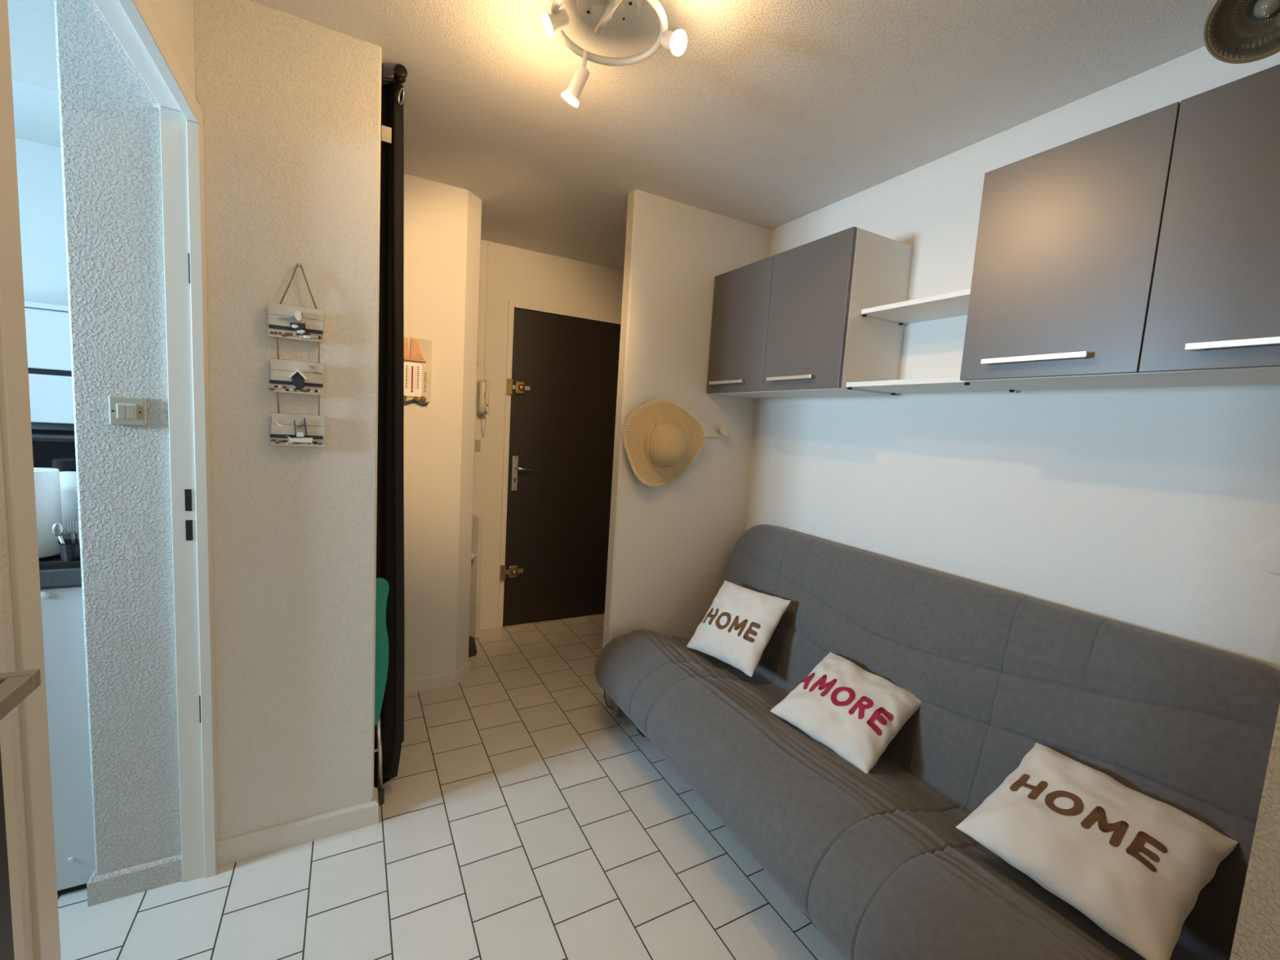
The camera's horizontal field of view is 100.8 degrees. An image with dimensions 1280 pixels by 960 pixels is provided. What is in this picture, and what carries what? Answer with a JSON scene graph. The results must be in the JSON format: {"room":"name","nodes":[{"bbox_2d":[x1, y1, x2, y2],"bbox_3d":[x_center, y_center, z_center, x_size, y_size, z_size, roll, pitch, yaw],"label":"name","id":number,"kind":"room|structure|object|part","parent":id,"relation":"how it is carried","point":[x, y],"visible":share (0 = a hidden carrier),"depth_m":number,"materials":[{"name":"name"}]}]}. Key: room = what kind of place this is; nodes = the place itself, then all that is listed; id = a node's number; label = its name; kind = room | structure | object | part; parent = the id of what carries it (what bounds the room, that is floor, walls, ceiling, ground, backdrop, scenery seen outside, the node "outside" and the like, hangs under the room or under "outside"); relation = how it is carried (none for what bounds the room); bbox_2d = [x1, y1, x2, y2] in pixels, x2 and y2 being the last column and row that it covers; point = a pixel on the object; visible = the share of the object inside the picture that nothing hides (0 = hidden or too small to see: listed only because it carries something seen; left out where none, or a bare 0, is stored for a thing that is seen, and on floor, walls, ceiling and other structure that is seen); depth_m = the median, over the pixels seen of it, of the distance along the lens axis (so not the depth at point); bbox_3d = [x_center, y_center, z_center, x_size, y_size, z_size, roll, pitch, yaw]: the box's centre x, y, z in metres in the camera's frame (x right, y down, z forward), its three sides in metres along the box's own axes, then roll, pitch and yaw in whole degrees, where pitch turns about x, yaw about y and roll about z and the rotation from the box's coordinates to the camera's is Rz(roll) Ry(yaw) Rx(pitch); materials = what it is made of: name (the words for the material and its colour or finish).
{"room":"living room","nodes":[
{"label":"living room","id":0,"kind":"room"},
{"bbox_2d":[15,137,74,430],"bbox_3d":[-2.551,-0.143,1.492,1.850,2.405,0.140,0,7,-29],"label":"wall","id":1,"kind":"structure","parent":0,"point":[39,166],"depth_m":1.68,"materials":[{"name":"grey paint"}]},
{"bbox_2d":[7,0,61,147],"bbox_3d":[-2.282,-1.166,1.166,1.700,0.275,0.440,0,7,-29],"label":"ceiling","id":2,"kind":"structure","parent":1,"relation":"attached to","point":[32,28],"depth_m":1.35,"materials":[{"name":"grey paint"}]},
{"bbox_2d":[24,301,71,375],"bbox_3d":[-1.897,-0.417,1.546,0.648,0.195,0.318,0,7,-29],"label":"upper cabinet","id":3,"kind":"object","parent":1,"relation":"attached to","point":[47,325],"visible":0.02,"depth_m":1.50,"materials":[{"name":"grey"}]},
{"bbox_3d":[-1.822,-0.489,1.411,0.648,0.015,0.028,0,7,-29],"label":"cornice","id":4,"kind":"part","parent":3,"relation":"part of","materials":[{"name":"grey"}]},
{"bbox_2d":[28,373,74,423],"bbox_3d":[-1.898,-0.248,1.545,0.647,0.133,0.356,0,7,-29],"label":"extractor hood","id":5,"kind":"object","parent":3,"relation":"attached to","point":[51,397],"visible":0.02,"depth_m":1.48,"materials":[{"name":"white"}]},
{"bbox_2d":[53,0,181,875],"bbox_3d":[-1.461,-0.093,1.664,0.230,2.405,0.688,0,7,-29],"label":"wall","id":6,"kind":"structure","parent":0,"point":[110,141],"depth_m":1.35,"materials":[{"name":"grey paint"}]},
{"bbox_2d":[0,0,195,959],"bbox_3d":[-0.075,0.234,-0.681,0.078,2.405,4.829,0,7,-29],"label":"door frame","id":7,"kind":"structure","parent":6,"relation":"in","point":[175,18],"depth_m":0.66,"materials":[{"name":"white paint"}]},
{"bbox_2d":[0,0,218,959],"bbox_3d":[-0.962,0.155,0.959,0.092,2.118,1.110,0,7,-29],"label":"door frame","id":8,"kind":"structure","parent":6,"relation":"attached to","point":[133,23],"depth_m":1.25,"materials":[{"name":"white paint"}]},
{"bbox_2d":[108,395,146,426],"bbox_3d":[-1.295,-0.174,1.339,0.070,0.072,0.017,0,7,-29],"label":"light switch","id":9,"kind":"object","parent":6,"relation":"attached to","point":[123,411],"visible":1,"depth_m":1.33,"materials":[{"name":"beige plastic"}]},
{"bbox_3d":[-1.295,-0.173,1.335,0.037,0.038,0.002,0,7,-29],"label":"rocker frame","id":10,"kind":"part","parent":9,"relation":"part of","materials":[{"name":"beige plastic"}]},
{"bbox_2d":[86,853,182,906],"bbox_3d":[-1.411,1.100,1.504,0.200,0.075,0.100,0,7,-29],"label":"baseboard","id":11,"kind":"structure","parent":6,"relation":"attached to","point":[124,882],"depth_m":1.46,"materials":[{"name":"grey paint"}]},
{"bbox_2d":[193,0,382,839],"bbox_3d":[-1.041,-0.057,1.564,0.472,2.405,0.070,0,7,-29],"label":"wall","id":12,"kind":"structure","parent":0,"point":[290,105],"depth_m":1.53,"materials":[{"name":"white paint"}]},
{"bbox_2d":[267,262,325,447],"bbox_3d":[-0.973,-0.352,1.504,0.138,0.514,0.028,0,7,-29],"label":"plaques","id":13,"kind":"object","parent":12,"relation":"hanging from","point":[285,322],"visible":1,"depth_m":1.50,"materials":[{"name":"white wood"}]},
{"bbox_3d":[-0.963,-0.434,1.490,0.038,0.018,0.006,0,7,-29],"label":"post","id":14,"kind":"part","parent":13,"relation":"part of","materials":[{"name":"grey paint"}]},
{"bbox_2d":[217,786,378,866],"bbox_3d":[-1.076,1.101,1.696,0.424,0.075,0.084,0,7,-29],"label":"baseboard","id":15,"kind":"structure","parent":12,"relation":"attached to","point":[241,847],"depth_m":1.65,"materials":[{"name":"white paint"}]},
{"bbox_2d":[381,63,407,90],"bbox_3d":[-0.923,-1.263,1.927,0.073,0.060,0.802,0,7,-29],"label":"curtain rod","id":16,"kind":"object","parent":12,"relation":"attached to","point":[400,74],"visible":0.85,"depth_m":1.59,"materials":[{"name":"black metal"}]},
{"bbox_2d":[373,82,404,787],"bbox_3d":[-1.053,-0.111,1.999,0.278,2.362,0.655,0,7,-29],"label":"curtain","id":17,"kind":"object","parent":16,"relation":"hanging from","point":[390,443],"visible":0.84,"depth_m":1.77,"materials":[{"name":"black fabric"}]},
{"bbox_2d":[404,173,482,679],"bbox_3d":[-1.364,-0.169,2.451,1.152,2.405,0.250,0,7,-29],"label":"wall","id":18,"kind":"structure","parent":0,"point":[442,222],"depth_m":2.53,"materials":[{"name":"white paint"}]},
{"bbox_2d":[404,336,432,405],"bbox_3d":[-1.045,-0.497,2.422,0.172,0.305,0.025,0,7,-29],"label":"plaque","id":19,"kind":"object","parent":18,"relation":"attached to","point":[417,352],"visible":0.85,"depth_m":2.43,"materials":[{"name":"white wood"}]},
{"bbox_2d":[404,659,471,693],"bbox_3d":[-1.070,1.003,2.672,0.196,0.070,0.574,8,7,35],"label":"baseboard","id":20,"kind":"structure","parent":18,"relation":"attached to","point":[451,678],"depth_m":2.65,"materials":[{"name":"white tile"}]},
{"bbox_2d":[57,613,844,959],"bbox_3d":[-0.581,1.372,0.215,5.200,0.100,6.600,0,7,-29],"label":"floor","id":21,"kind":"structure","parent":0,"point":[521,818],"depth_m":1.62,"materials":[{"name":"tile"}]},
{"bbox_2d":[0,668,40,959],"bbox_3d":[-0.377,0.739,0.143,0.180,1.197,0.471,0,7,-29],"label":"base cabinet","id":22,"kind":"object","parent":21,"relation":"on","point":[15,686],"visible":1,"depth_m":0.31,"materials":[{"name":"laminate"}]},
{"bbox_2d":[40,584,95,895],"bbox_3d":[-1.887,0.667,1.537,0.607,0.868,0.596,0,7,-29],"label":"base cabinet","id":23,"kind":"object","parent":21,"relation":"on","point":[62,611],"visible":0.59,"depth_m":1.41,"materials":[{"name":"grey"}]},
{"bbox_2d":[373,577,389,805],"bbox_3d":[-0.971,0.729,1.767,0.237,0.812,0.025,0,7,-29],"label":"ironing board","id":24,"kind":"object","parent":21,"relation":"on","point":[382,650],"visible":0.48,"depth_m":1.79,"materials":[{"name":"teal fabric"}]},
{"bbox_3d":[-0.968,0.958,1.800,0.172,0.291,0.018,0,7,-29],"label":"leg","id":25,"kind":"part","parent":24,"relation":"part of","materials":[{"name":"silver metal"}]},
{"bbox_2d":[468,635,476,657],"bbox_3d":[-1.121,0.981,3.116,0.308,0.016,0.335,0,7,-29],"label":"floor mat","id":26,"kind":"object","parent":21,"relation":"on","point":[472,646],"visible":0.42,"depth_m":3.10,"materials":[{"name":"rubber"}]},
{"bbox_2d":[594,524,1279,959],"bbox_3d":[0.627,0.767,1.798,0.905,0.925,1.905,0,7,-29],"label":"sofa","id":27,"kind":"object","parent":21,"relation":"on","point":[877,861],"visible":0.66,"depth_m":1.45,"materials":[{"name":"grey fabric"}]},
{"bbox_3d":[-0.101,1.030,2.501,0.032,0.170,0.036,0,7,-29],"label":"leg","id":28,"kind":"part","parent":27,"relation":"part of","materials":[{"name":"silver metal"}]},
{"bbox_2d":[686,580,791,676],"bbox_3d":[0.423,0.629,2.306,0.253,0.278,0.366,-1,8,-40],"label":"cushion","id":29,"kind":"object","parent":27,"relation":"on","point":[740,622],"visible":1,"depth_m":2.24,"materials":[{"name":"beige fabric"}]},
{"bbox_2d":[770,652,920,773],"bbox_3d":[0.704,0.771,1.808,0.330,0.207,0.375,-1,8,-39],"label":"cushion","id":30,"kind":"object","parent":27,"relation":"on","point":[853,711],"visible":0.99,"depth_m":1.75,"materials":[{"name":"beige fabric"}]},
{"bbox_3d":[0.528,0.932,1.766,0.705,0.272,1.905,0,7,-29],"label":"seat","id":31,"kind":"part","parent":27,"relation":"part of","materials":[{"name":"grey fabric"}]},
{"bbox_2d":[955,742,1238,959],"bbox_3d":[1.017,0.807,1.204,0.356,0.193,0.380,0,7,-30],"label":"cushion","id":32,"kind":"object","parent":27,"relation":"on","point":[1135,864],"visible":1,"depth_m":1.13,"materials":[{"name":"beige fabric"}]},
{"bbox_3d":[-2.624,0.662,1.141,1.055,0.868,0.585,0,7,-29],"label":"cabinet","id":33,"kind":"object","parent":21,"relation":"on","visible":0},
{"bbox_2d":[39,567,81,586],"bbox_3d":[-2.318,0.210,1.237,1.678,0.040,0.606,0,7,-29],"label":"countertop","id":34,"kind":"structure","parent":33,"relation":"on","point":[66,576],"depth_m":1.35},
{"bbox_2d":[31,428,75,540],"bbox_3d":[-1.859,0.015,1.620,0.490,0.326,0.312,0,7,-29],"label":"microwave oven","id":35,"kind":"object","parent":34,"relation":"on","point":[51,448],"visible":0.02,"depth_m":1.53,"materials":[{"name":"black plastic"}]},
{"bbox_2d":[38,538,80,569],"bbox_3d":[-1.596,0.142,1.437,0.217,0.143,0.252,0,7,-29],"label":"dish rack","id":36,"kind":"object","parent":34,"relation":"on","point":[68,557],"visible":0.3,"depth_m":1.38,"materials":[{"name":"black plastic"}]},
{"bbox_2d":[33,467,62,558],"bbox_3d":[-1.620,0.087,1.406,0.114,0.231,0.114,0,7,-29],"label":"paper roll","id":37,"kind":"object","parent":36,"relation":"in","point":[46,480],"visible":0.43,"depth_m":1.40,"materials":[{"name":"white paper"}]},
{"bbox_2d":[52,522,64,543],"bbox_3d":[-1.512,0.163,1.384,0.031,0.105,0.011,-2,8,-41],"label":"spoon","id":38,"kind":"object","parent":36,"relation":"in","point":[57,528],"visible":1,"depth_m":1.38,"materials":[{"name":"silver metal"}]},
{"bbox_2d":[38,553,80,569],"bbox_3d":[-1.603,0.201,1.441,0.210,0.024,0.252,0,7,-29],"label":"tray","id":39,"kind":"object","parent":36,"relation":"on","point":[61,561],"depth_m":1.38,"materials":[{"name":"black plastic"}]},
{"bbox_2d":[59,471,78,539],"bbox_3d":[-1.639,0.078,1.522,0.208,0.206,0.071,-1,7,-36],"label":"plastic bowl","id":40,"kind":"object","parent":36,"relation":"in","point":[68,479],"visible":0.19,"depth_m":1.50,"materials":[{"name":"white plastic"}]},
{"bbox_2d":[57,538,80,561],"bbox_3d":[-1.498,0.189,1.406,0.064,0.056,0.064,0,7,-29],"label":"cup","id":41,"kind":"object","parent":36,"relation":"on","point":[69,552],"depth_m":1.38,"materials":[{"name":"black plastic"}]},
{"bbox_2d":[66,520,77,543],"bbox_3d":[-1.493,0.161,1.394,0.019,0.108,0.008,0,7,-34],"label":"fork","id":42,"kind":"object","parent":36,"relation":"in","point":[73,531],"visible":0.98,"depth_m":1.39,"materials":[{"name":"silver metal"}]},
{"bbox_2d":[77,520,79,542],"bbox_3d":[-1.494,0.160,1.416,0.008,0.105,0.014,9,8,44],"label":"knife","id":43,"kind":"object","parent":36,"relation":"in","point":[77,521],"visible":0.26,"depth_m":1.41,"materials":[{"name":"silver metal"}]},
{"bbox_2d":[472,240,623,629],"bbox_3d":[-1.077,-0.239,3.310,2.480,2.405,0.148,0,7,-29],"label":"wall","id":44,"kind":"structure","parent":0,"point":[516,273],"depth_m":3.32,"materials":[{"name":"white paint"}]},
{"bbox_2d":[469,515,483,638],"bbox_3d":[-1.051,0.590,3.230,0.147,0.754,0.078,6,7,26],"label":"door","id":45,"kind":"structure","parent":44,"relation":"in","point":[477,535],"depth_m":3.22,"materials":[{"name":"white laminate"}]},
{"bbox_2d":[474,439,480,451],"bbox_3d":[-1.013,-0.213,3.256,0.060,0.072,0.014,0,7,-29],"label":"light switch","id":46,"kind":"object","parent":44,"relation":"attached to","point":[477,441],"visible":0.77,"depth_m":3.26,"materials":[{"name":"beige plastic"}]},
{"bbox_2d":[476,380,489,435],"bbox_3d":[-0.952,-0.436,3.218,0.075,0.334,0.085,0,7,-29],"label":"intercom","id":47,"kind":"object","parent":44,"relation":"attached to","point":[483,386],"visible":1,"depth_m":3.18,"materials":[{"name":"beige plastic"}]},
{"bbox_3d":[-0.959,-0.349,3.253,0.036,0.154,0.010,0,7,-29],"label":"cord","id":48,"kind":"part","parent":47,"relation":"part of","materials":[{"name":"beige plastic"}]},
{"bbox_2d":[483,240,490,380],"bbox_3d":[-0.924,-1.016,3.198,0.014,0.820,0.007,0,7,-29],"label":"duct","id":49,"kind":"object","parent":44,"relation":"attached to","point":[489,242],"visible":0.97,"depth_m":3.19,"materials":[{"name":"white paint"}]},
{"bbox_2d":[497,299,621,627],"bbox_3d":[-0.484,-0.070,3.592,0.902,2.085,0.060,0,7,-29],"label":"trim","id":50,"kind":"structure","parent":44,"relation":"attached to","point":[512,304],"depth_m":3.37,"materials":[{"name":"white paint"}]},
{"bbox_2d":[499,307,621,625],"bbox_3d":[-0.483,-0.049,3.554,0.862,2.035,0.104,0,7,-29],"label":"door","id":51,"kind":"structure","parent":44,"relation":"in","point":[562,386],"depth_m":3.53,"materials":[{"name":"black wood"}]},
{"bbox_3d":[-0.815,0.600,3.439,0.042,0.042,0.022,0,7,-29],"label":"knob","id":52,"kind":"part","parent":51,"relation":"part of","materials":[{"name":"gold metal"}]},
{"bbox_3d":[-0.803,-0.043,3.390,0.036,0.223,0.006,0,7,-29],"label":"handle plate","id":53,"kind":"part","parent":51,"relation":"part of","materials":[{"name":"silver metal"}]},
{"bbox_3d":[-0.742,-0.579,3.318,0.042,0.042,0.022,0,7,-29],"label":"knob","id":54,"kind":"part","parent":51,"relation":"part of","materials":[{"name":"gold metal"}]},
{"bbox_3d":[-0.742,-0.073,3.386,0.119,0.024,0.064,0,7,-29],"label":"handle","id":55,"kind":"part","parent":51,"relation":"part of","materials":[{"name":"silver metal"}]},
{"bbox_2d":[600,189,770,694],"bbox_3d":[0.232,-0.093,2.678,0.788,2.405,0.070,0,7,-29],"label":"wall","id":56,"kind":"structure","parent":0,"point":[668,555],"depth_m":2.58,"materials":[{"name":"white paint"}]},
{"bbox_2d":[597,688,613,706],"bbox_3d":[0.159,1.072,2.793,0.794,0.060,0.078,0,7,-29],"label":"baseboard","id":57,"kind":"structure","parent":56,"relation":"attached to","point":[610,701],"depth_m":2.59,"materials":[{"name":"beige tile"}]},
{"bbox_2d":[622,399,705,503],"bbox_3d":[0.125,-0.122,2.487,0.441,0.510,0.154,0,7,-29],"label":"straw hat","id":58,"kind":"object","parent":56,"relation":"attached to","point":[662,439],"visible":1,"depth_m":2.46,"materials":[{"name":"beige wicker"}]},
{"bbox_2d":[701,422,728,437],"bbox_3d":[0.261,-0.249,2.597,0.395,0.065,0.062,0,7,-29],"label":"coat rack","id":59,"kind":"object","parent":56,"relation":"attached to","point":[710,429],"visible":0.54,"depth_m":2.67,"materials":[{"name":"beige plastic"}]},
{"bbox_2d":[250,0,1216,271],"bbox_3d":[-0.427,-1.115,-0.041,5.200,0.100,6.600,0,7,-29],"label":"ceiling","id":60,"kind":"structure","parent":0,"point":[771,114],"depth_m":1.61,"materials":[{"name":"white paint"}]},
{"bbox_2d":[542,0,687,106],"bbox_3d":[-0.090,-1.082,1.301,0.284,0.199,0.326,-2,8,-44],"label":"ceiling lamp","id":61,"kind":"object","parent":60,"relation":"attached to","point":[606,15],"visible":1,"depth_m":1.31,"materials":[{"name":"white metal"}]},
{"bbox_3d":[-0.220,-1.079,1.258,0.032,0.045,0.049,0,7,-29],"label":"bulb","id":62,"kind":"part","parent":61,"relation":"part of","materials":[{"name":"white glass"}]},
{"bbox_3d":[-0.187,-1.016,1.414,0.049,0.034,0.047,0,7,-29],"label":"bulb","id":63,"kind":"part","parent":61,"relation":"part of","materials":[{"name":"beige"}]},
{"bbox_3d":[-0.077,-1.170,1.306,0.158,0.024,0.158,0,7,-29],"label":"ceiling plate","id":64,"kind":"part","parent":61,"relation":"part of","materials":[{"name":"grey paint"}]},
{"bbox_3d":[-0.073,-1.104,1.283,0.282,0.018,0.282,0,7,-29],"label":"ring arm","id":65,"kind":"part","parent":61,"relation":"part of","materials":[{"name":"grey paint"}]},
{"bbox_3d":[0.093,-1.052,1.275,0.048,0.044,0.033,0,7,-29],"label":"bulb","id":66,"kind":"part","parent":61,"relation":"part of","materials":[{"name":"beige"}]},
{"bbox_2d":[1203,0,1279,63],"bbox_3d":[1.222,-0.940,1.008,0.210,0.260,0.160,0,7,-29],"label":"lamp","id":67,"kind":"object","parent":60,"relation":"hanging from","point":[1236,31],"visible":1,"depth_m":1.04,"materials":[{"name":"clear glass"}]},
{"bbox_3d":[1.202,-0.909,1.015,0.046,0.044,0.038,0,7,-29],"label":"capsule bulb","id":68,"kind":"part","parent":67,"relation":"part of","materials":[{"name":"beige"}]},
{"bbox_2d":[745,45,1279,665],"bbox_3d":[1.550,0.140,1.208,0.120,2.405,6.600,0,7,-29],"label":"wall","id":69,"kind":"structure","parent":0,"point":[1148,508],"depth_m":1.66,"materials":[{"name":"white paint"}]},
{"bbox_2d":[706,226,912,398],"bbox_3d":[0.675,-0.661,2.323,0.355,0.565,0.820,0,7,-29],"label":"upper cabinet","id":70,"kind":"object","parent":69,"relation":"attached to","point":[790,323],"visible":0.98,"depth_m":2.05,"materials":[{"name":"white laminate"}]},
{"bbox_3d":[0.404,-0.457,2.474,0.026,0.014,0.244,0,7,-29],"label":"handle","id":71,"kind":"part","parent":70,"relation":"part of","materials":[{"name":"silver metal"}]},
{"bbox_3d":[0.452,-0.688,2.433,0.017,0.563,0.408,0,7,-29],"label":"door","id":72,"kind":"part","parent":70,"relation":"part of","materials":[{"name":"grey laminate"}]},
{"bbox_3d":[0.598,-0.408,2.118,0.026,0.014,0.245,0,7,-29],"label":"handle","id":73,"kind":"part","parent":70,"relation":"part of","materials":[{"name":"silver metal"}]},
{"bbox_3d":[0.647,-0.639,2.076,0.017,0.563,0.407,0,7,-29],"label":"door","id":74,"kind":"part","parent":70,"relation":"part of","materials":[{"name":"grey laminate"}]},
{"bbox_2d":[860,288,970,324],"bbox_3d":[1.019,-0.582,1.800,0.252,0.025,0.436,0,7,-29],"label":"wall shelf","id":75,"kind":"object","parent":69,"relation":"attached to","point":[955,304],"visible":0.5,"depth_m":1.81,"materials":[{"name":"white laminate"}]},
{"bbox_2d":[846,376,1015,395],"bbox_3d":[0.986,-0.318,1.819,0.290,0.025,0.436,0,7,-29],"label":"wall shelf","id":76,"kind":"object","parent":69,"relation":"attached to","point":[944,384],"visible":0.92,"depth_m":1.77,"materials":[{"name":"white laminate"}]},
{"bbox_2d":[960,64,1279,390],"bbox_3d":[1.274,-0.524,1.226,0.355,0.574,0.821,0,7,-29],"label":"upper cabinet","id":77,"kind":"object","parent":69,"relation":"attached to","point":[1143,251],"visible":1,"depth_m":1.19,"materials":[{"name":"grey laminate"}]},
{"bbox_3d":[1.010,-0.313,1.363,0.026,0.014,0.242,0,7,-29],"label":"handle","id":78,"kind":"part","parent":77,"relation":"part of","materials":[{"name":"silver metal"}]},
{"bbox_3d":[1.048,-0.550,1.340,0.017,0.572,0.399,0,7,-29],"label":"door","id":79,"kind":"part","parent":77,"relation":"part of","materials":[{"name":"grey laminate"}]},
{"bbox_3d":[1.244,-0.501,0.982,0.017,0.572,0.418,0,7,-29],"label":"door","id":80,"kind":"part","parent":77,"relation":"part of","materials":[{"name":"grey laminate"}]},
{"bbox_3d":[1.205,-0.264,1.005,0.026,0.014,0.242,0,7,-29],"label":"handle","id":81,"kind":"part","parent":77,"relation":"part of","materials":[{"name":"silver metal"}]},
{"bbox_2d":[1253,538,1279,574],"bbox_3d":[1.472,0.177,1.219,0.006,0.082,0.082,0,7,-29],"label":"cover plate","id":82,"kind":"object","parent":69,"relation":"attached to","point":[1266,554],"visible":1,"depth_m":1.23,"materials":[{"name":"white paint"}]},
{"bbox_2d":[1268,618,1279,671],"bbox_3d":[1.473,0.380,1.208,0.012,0.120,0.039,0,7,-29],"label":"wall socket","id":83,"kind":"object","parent":69,"relation":"attached to","point":[1274,660],"visible":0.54,"depth_m":1.22,"materials":[{"name":"beige plastic"}]},
{"bbox_2d":[1229,703,1279,959],"bbox_3d":[1.296,0.156,0.900,0.660,2.405,0.100,0,7,-29],"label":"wall","id":84,"kind":"structure","parent":0,"point":[1257,931],"depth_m":0.82,"materials":[{"name":"grey paint"}]}
]}

